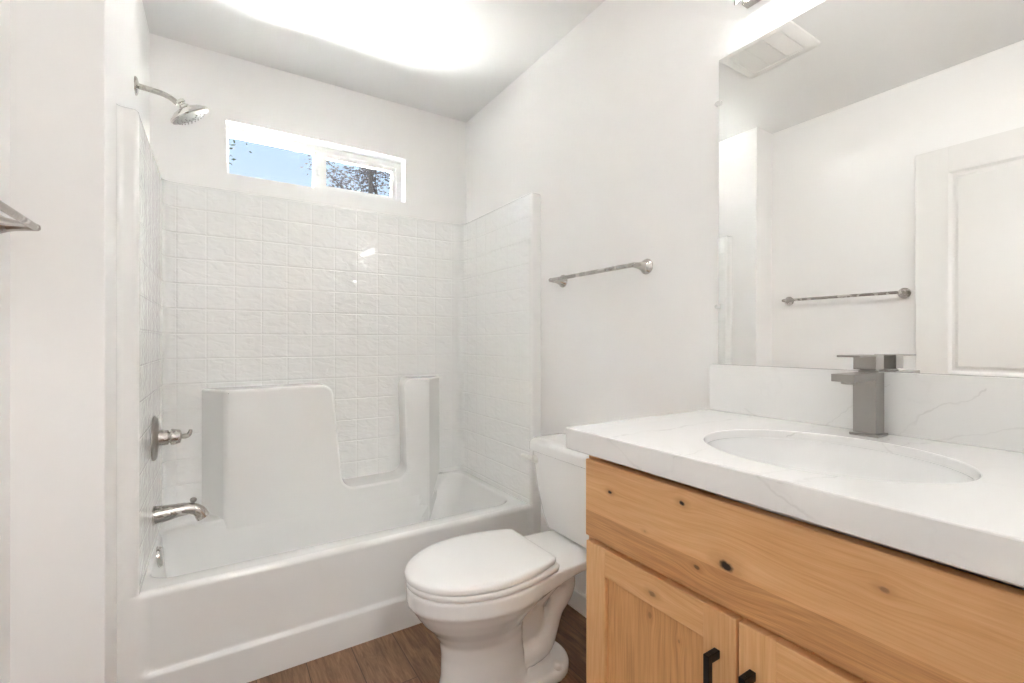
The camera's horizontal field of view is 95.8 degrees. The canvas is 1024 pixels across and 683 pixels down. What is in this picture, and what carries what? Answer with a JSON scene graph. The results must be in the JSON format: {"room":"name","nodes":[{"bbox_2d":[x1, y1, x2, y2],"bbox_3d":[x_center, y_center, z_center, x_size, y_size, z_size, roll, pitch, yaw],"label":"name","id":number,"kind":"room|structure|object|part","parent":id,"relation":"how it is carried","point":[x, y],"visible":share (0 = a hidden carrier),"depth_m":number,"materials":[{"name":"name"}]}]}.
{"room":"bathroom","nodes":[
{"label":"bathroom","id":0,"kind":"room"},
{"bbox_2d":[0,0,9,682],"bbox_3d":[-0.783,-0.102,0.338,0.120,2.440,1.750,0,0,-32],"label":"wall","id":1,"kind":"structure","parent":0,"point":[4,4],"depth_m":1.08,"materials":[{"name":"white paint"}]},
{"bbox_2d":[0,200,40,233],"bbox_3d":[-0.961,-0.260,0.803,0.078,0.055,0.615,0,0,-32],"label":"towel bar","id":2,"kind":"object","parent":1,"relation":"attached to","point":[21,223],"visible":1,"depth_m":1.02,"materials":[{"name":"silver metal"}]},
{"bbox_3d":[-1.111,-0.260,1.039,0.078,0.055,0.055,0,0,-32],"label":"post","id":3,"kind":"part","parent":2,"relation":"part of","materials":[{"name":"silver metal"}]},
{"bbox_2d":[10,0,149,682],"bbox_3d":[-1.417,-0.102,1.598,0.183,2.440,1.058,0,0,-32],"label":"wall","id":4,"kind":"structure","parent":0,"point":[72,61],"depth_m":1.16,"materials":[{"name":"white paint"}]},
{"bbox_2d":[134,76,208,124],"bbox_3d":[-1.243,-0.869,1.698,0.218,0.138,0.138,0,0,-32],"label":"shower","id":5,"kind":"object","parent":4,"relation":"attached to","point":[186,113],"visible":1,"depth_m":1.68,"materials":[{"name":"silver metal"}]},
{"bbox_3d":[-1.279,-0.893,1.675,0.125,0.049,0.019,0,0,-32],"label":"arm","id":6,"kind":"part","parent":5,"relation":"part of","materials":[{"name":"silver metal"}]},
{"bbox_2d":[150,33,465,223],"bbox_3d":[-0.958,-0.102,2.440,1.535,2.440,0.130,0,0,-32],"label":"wall","id":7,"kind":"structure","parent":0,"point":[430,148],"depth_m":2.29,"materials":[{"name":"white paint"}]},
{"bbox_2d":[226,127,400,201],"bbox_3d":[-1.009,-0.899,2.445,0.855,0.243,0.056,0,0,-32],"label":"window","id":8,"kind":"structure","parent":7,"relation":"in","point":[320,154],"depth_m":2.44,"materials":[{"name":"white plastic"}]},
{"bbox_3d":[-0.838,-0.895,2.548,0.397,0.192,0.022,0,0,-32],"label":"sash","id":9,"kind":"part","parent":8,"relation":"part of","materials":[{"name":"white plastic"}]},
{"bbox_2d":[142,0,604,122],"bbox_3d":[0.054,-1.422,0.661,2.300,0.200,4.258,0,0,-32],"label":"ceiling","id":10,"kind":"structure","parent":0,"point":[446,58],"depth_m":2.01,"materials":[{"name":"white paint"}]},
{"bbox_2d":[248,604,585,682],"bbox_3d":[0.006,1.158,0.660,2.118,0.080,4.208,0,0,-32],"label":"floor","id":11,"kind":"structure","parent":0,"point":[412,654],"depth_m":1.61,"materials":[{"name":"wood"}]},
{"bbox_2d":[116,103,540,682],"bbox_3d":[-0.711,0.215,2.065,1.523,1.806,0.786,0,0,-32],"label":"bathtub","id":12,"kind":"object","parent":11,"relation":"on","point":[358,392],"visible":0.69,"depth_m":2.09,"materials":[{"name":"white plastic"}]},
{"bbox_2d":[156,546,163,567],"bbox_3d":[-1.275,0.780,1.678,0.021,0.074,0.074,0,0,-32],"label":"overflow plate","id":13,"kind":"object","parent":12,"relation":"attached to","point":[159,550],"visible":1,"depth_m":1.66,"materials":[{"name":"silver metal"}]},
{"bbox_2d":[151,416,192,460],"bbox_3d":[-1.243,0.350,1.698,0.116,0.160,0.160,0,0,-32],"label":"shower valve","id":14,"kind":"object","parent":12,"relation":"attached to","point":[159,437],"visible":1,"depth_m":1.66,"materials":[{"name":"silver metal"}]},
{"bbox_3d":[-1.210,0.344,1.719,0.038,0.033,0.019,0,0,-32],"label":"lever","id":15,"kind":"part","parent":14,"relation":"part of","materials":[{"name":"silver metal"}]},
{"bbox_2d":[152,497,209,525],"bbox_3d":[-1.221,0.628,1.712,0.172,0.090,0.068,0,0,-32],"label":"tub spout","id":16,"kind":"object","parent":12,"relation":"attached to","point":[160,514],"visible":1,"depth_m":1.69,"materials":[{"name":"silver metal"}]},
{"bbox_3d":[-1.192,0.595,1.731,0.023,0.024,0.023,0,0,-32],"label":"diverter knob","id":17,"kind":"part","parent":16,"relation":"part of","materials":[{"name":"silver metal"}]},
{"bbox_2d":[202,376,438,529],"bbox_3d":[-0.850,0.605,2.281,1.135,0.825,0.162,0,0,-32],"label":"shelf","id":18,"kind":"object","parent":12,"relation":"attached to","point":[316,452],"depth_m":2.17,"materials":[{"name":"white plastic"}]},
{"bbox_2d":[117,470,540,682],"bbox_3d":[-0.697,0.935,2.049,1.515,0.366,0.717,0,0,-32],"label":"tub","id":19,"kind":"object","parent":12,"relation":"in","point":[243,597],"depth_m":1.70,"materials":[{"name":"white plastic"}]},
{"bbox_2d":[404,433,588,682],"bbox_3d":[0.023,0.750,1.572,0.791,0.736,0.497,0,0,-32],"label":"toilet","id":20,"kind":"object","parent":11,"relation":"on","point":[494,602],"visible":0.96,"depth_m":1.45,"materials":[{"name":"white ceramic"}]},
{"bbox_3d":[-0.117,0.696,1.474,0.449,0.024,0.362,0,0,-32],"label":"lid","id":21,"kind":"part","parent":20,"relation":"part of","materials":[{"name":"white plastic"}]},
{"bbox_3d":[-0.113,0.720,1.477,0.452,0.019,0.366,0,0,-32],"label":"seat","id":22,"kind":"part","parent":20,"relation":"part of","materials":[{"name":"white plastic"}]},
{"bbox_3d":[0.016,0.924,1.558,0.755,0.388,0.364,0,0,-32],"label":"bowl","id":23,"kind":"part","parent":20,"relation":"part of","materials":[{"name":"white ceramic"}]},
{"bbox_3d":[0.068,0.463,1.843,0.032,0.034,0.088,0,0,-32],"label":"flush lever","id":24,"kind":"part","parent":20,"relation":"part of","materials":[{"name":"white plastic"}]},
{"bbox_3d":[0.270,0.407,1.720,0.214,0.050,0.482,0,0,-32],"label":"tank lid","id":25,"kind":"part","parent":20,"relation":"part of","materials":[{"name":"white ceramic"}]},
{"bbox_3d":[0.272,0.581,1.722,0.194,0.298,0.456,0,0,-32],"label":"tank","id":26,"kind":"part","parent":20,"relation":"part of","materials":[{"name":"white ceramic"}]},
{"bbox_2d":[586,455,1023,682],"bbox_3d":[0.588,0.687,0.903,0.571,0.862,0.774,0,0,-32],"label":"vanity cabinet","id":27,"kind":"object","parent":11,"relation":"on","point":[685,583],"visible":0.97,"depth_m":0.73,"materials":[{"name":"brown wood"}]},
{"bbox_3d":[0.284,0.731,0.934,0.008,0.414,0.251,0,0,-32],"label":"panel","id":28,"kind":"part","parent":27,"relation":"part of","materials":[{"name":"brown wood"}]},
{"bbox_3d":[0.281,0.495,0.931,0.019,0.062,0.249,0,0,-32],"label":"rail","id":29,"kind":"part","parent":27,"relation":"part of","materials":[{"name":"brown wood"}]},
{"bbox_3d":[0.281,0.731,0.931,0.020,0.534,0.371,0,0,-32],"label":"door","id":30,"kind":"part","parent":27,"relation":"part of","materials":[{"name":"brown wood"}]},
{"bbox_3d":[0.341,0.600,0.790,0.032,0.140,0.011,0,0,-32],"label":"handle","id":31,"kind":"part","parent":27,"relation":"part of","materials":[{"name":"black metal"}]},
{"bbox_3d":[0.374,0.600,0.737,0.032,0.140,0.011,0,0,-32],"label":"handle","id":32,"kind":"part","parent":27,"relation":"part of","materials":[{"name":"black metal"}]},
{"bbox_3d":[0.482,0.731,0.614,0.020,0.534,0.372,0,0,-32],"label":"door","id":33,"kind":"part","parent":27,"relation":"part of","materials":[{"name":"brown wood"}]},
{"bbox_2d":[566,409,1023,587],"bbox_3d":[0.589,0.230,0.907,0.567,0.050,0.826,0,0,-32],"label":"countertop","id":34,"kind":"structure","parent":27,"relation":"on","point":[976,526],"depth_m":0.69,"materials":[{"name":"white stone"}]},
{"bbox_2d":[707,437,974,560],"bbox_3d":[0.581,0.297,0.872,0.359,0.150,0.425,0,0,-32],"label":"sink","id":35,"kind":"object","parent":34,"relation":"in","point":[804,455],"visible":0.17,"depth_m":0.99,"materials":[{"name":"white ceramic"}]},
{"bbox_2d":[831,354,887,437],"bbox_3d":[0.740,0.117,0.988,0.151,0.176,0.054,0,0,-32],"label":"faucet","id":36,"kind":"object","parent":34,"relation":"on","point":[868,382],"visible":1,"depth_m":1.00,"materials":[{"name":"silver metal"}]},
{"bbox_3d":[0.720,0.075,0.975,0.104,0.016,0.042,0,0,-32],"label":"spout","id":37,"kind":"part","parent":36,"relation":"part of","materials":[{"name":"silver metal"}]},
{"bbox_3d":[0.748,0.045,0.993,0.120,0.032,0.042,0,0,-32],"label":"handle","id":38,"kind":"part","parent":36,"relation":"part of","materials":[{"name":"silver metal"}]},
{"bbox_3d":[0.781,0.202,1.014,0.054,0.006,0.054,0,0,-32],"label":"plate","id":39,"kind":"part","parent":36,"relation":"part of","materials":[{"name":"silver metal"}]},
{"bbox_3d":[0.482,0.495,0.614,0.019,0.062,0.250,0,0,-32],"label":"rail","id":40,"kind":"part","parent":27,"relation":"part of","materials":[{"name":"brown wood"}]},
{"bbox_2d":[466,0,1023,594],"bbox_3d":[0.463,-0.102,1.756,0.130,2.440,2.808,0,0,-32],"label":"wall","id":41,"kind":"structure","parent":0,"point":[615,127],"depth_m":1.72,"materials":[{"name":"white paint"}]},
{"bbox_2d":[568,588,585,616],"bbox_3d":[0.371,1.077,1.768,0.013,0.082,0.901,0,0,-32],"label":"baseboard","id":42,"kind":"structure","parent":41,"relation":"attached to","point":[577,601],"depth_m":1.91,"materials":[{"name":"white paint"}]},
{"bbox_2d":[549,259,652,287],"bbox_3d":[0.315,-0.262,1.795,0.078,0.055,0.519,0,0,-32],"label":"towel bar","id":43,"kind":"object","parent":41,"relation":"attached to","point":[646,266],"visible":1,"depth_m":1.67,"materials":[{"name":"silver metal"}]},
{"bbox_3d":[0.191,-0.262,1.991,0.078,0.055,0.055,0,0,-32],"label":"post","id":44,"kind":"part","parent":43,"relation":"part of","materials":[{"name":"silver metal"}]},
{"bbox_3d":[0.440,-0.262,1.599,0.078,0.055,0.055,0,0,-32],"label":"post","id":45,"kind":"part","parent":43,"relation":"part of","materials":[{"name":"silver metal"}]},
{"bbox_2d":[734,0,760,8],"bbox_3d":[0.803,-0.988,1.040,0.064,0.119,0.605,0,0,-32],"label":"vanity light","id":46,"kind":"object","parent":41,"relation":"attached to","point":[747,4],"visible":1,"depth_m":1.29,"materials":[{"name":"silver metal"}]},
{"bbox_2d":[709,364,1023,452],"bbox_3d":[0.821,0.136,1.052,0.020,0.137,0.820,0,0,-32],"label":"backsplash","id":47,"kind":"structure","parent":41,"relation":"attached to","point":[979,411],"depth_m":1.00,"materials":[{"name":"white stone"}]},
{"bbox_2d":[715,0,1023,377],"bbox_3d":[0.818,-0.386,1.063,0.012,0.906,0.776,0,0,-32],"label":"wall mirror","id":48,"kind":"object","parent":41,"relation":"attached to","point":[871,152],"visible":1,"depth_m":1.05,"materials":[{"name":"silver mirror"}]},
{"label":"outside","id":49,"kind":"structure","parent":0,"visible":0},
{"bbox_3d":[-13.820,1.668,40.393,100.000,0.200,76.992,0,0,-32],"label":"ground","id":50,"kind":"structure","parent":49,"visible":0},
{"bbox_2d":[229,138,251,164],"bbox_3d":[-6.829,-1.295,7.551,5.044,5.854,4.820,0,0,-8],"label":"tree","id":51,"kind":"object","parent":50,"relation":"on","point":[229,138],"visible":0.02,"depth_m":7.61,"materials":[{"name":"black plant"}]},
{"bbox_2d":[300,155,390,196],"bbox_3d":[-6.172,-5.822,27.349,11.286,15.025,10.734,0,0,-32],"label":"tree","id":52,"kind":"object","parent":50,"relation":"on","point":[360,169],"visible":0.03,"depth_m":26.39,"materials":[{"name":"black plant"}]},
{"bbox_2d":[326,161,372,193],"bbox_3d":[-4.537,-3.292,11.101,1.128,9.820,5.136,0,0,18],"label":"utility pole","id":53,"kind":"object","parent":50,"relation":"on","point":[370,171],"visible":0.19,"depth_m":12.84,"materials":[{"name":"black wood"}]},
{"bbox_3d":[-3.942,-3.292,12.898,0.170,9.820,0.170,0,0,-32],"label":"post","id":54,"kind":"part","parent":53,"relation":"part of","materials":[{"name":"black wood"}]}
]}

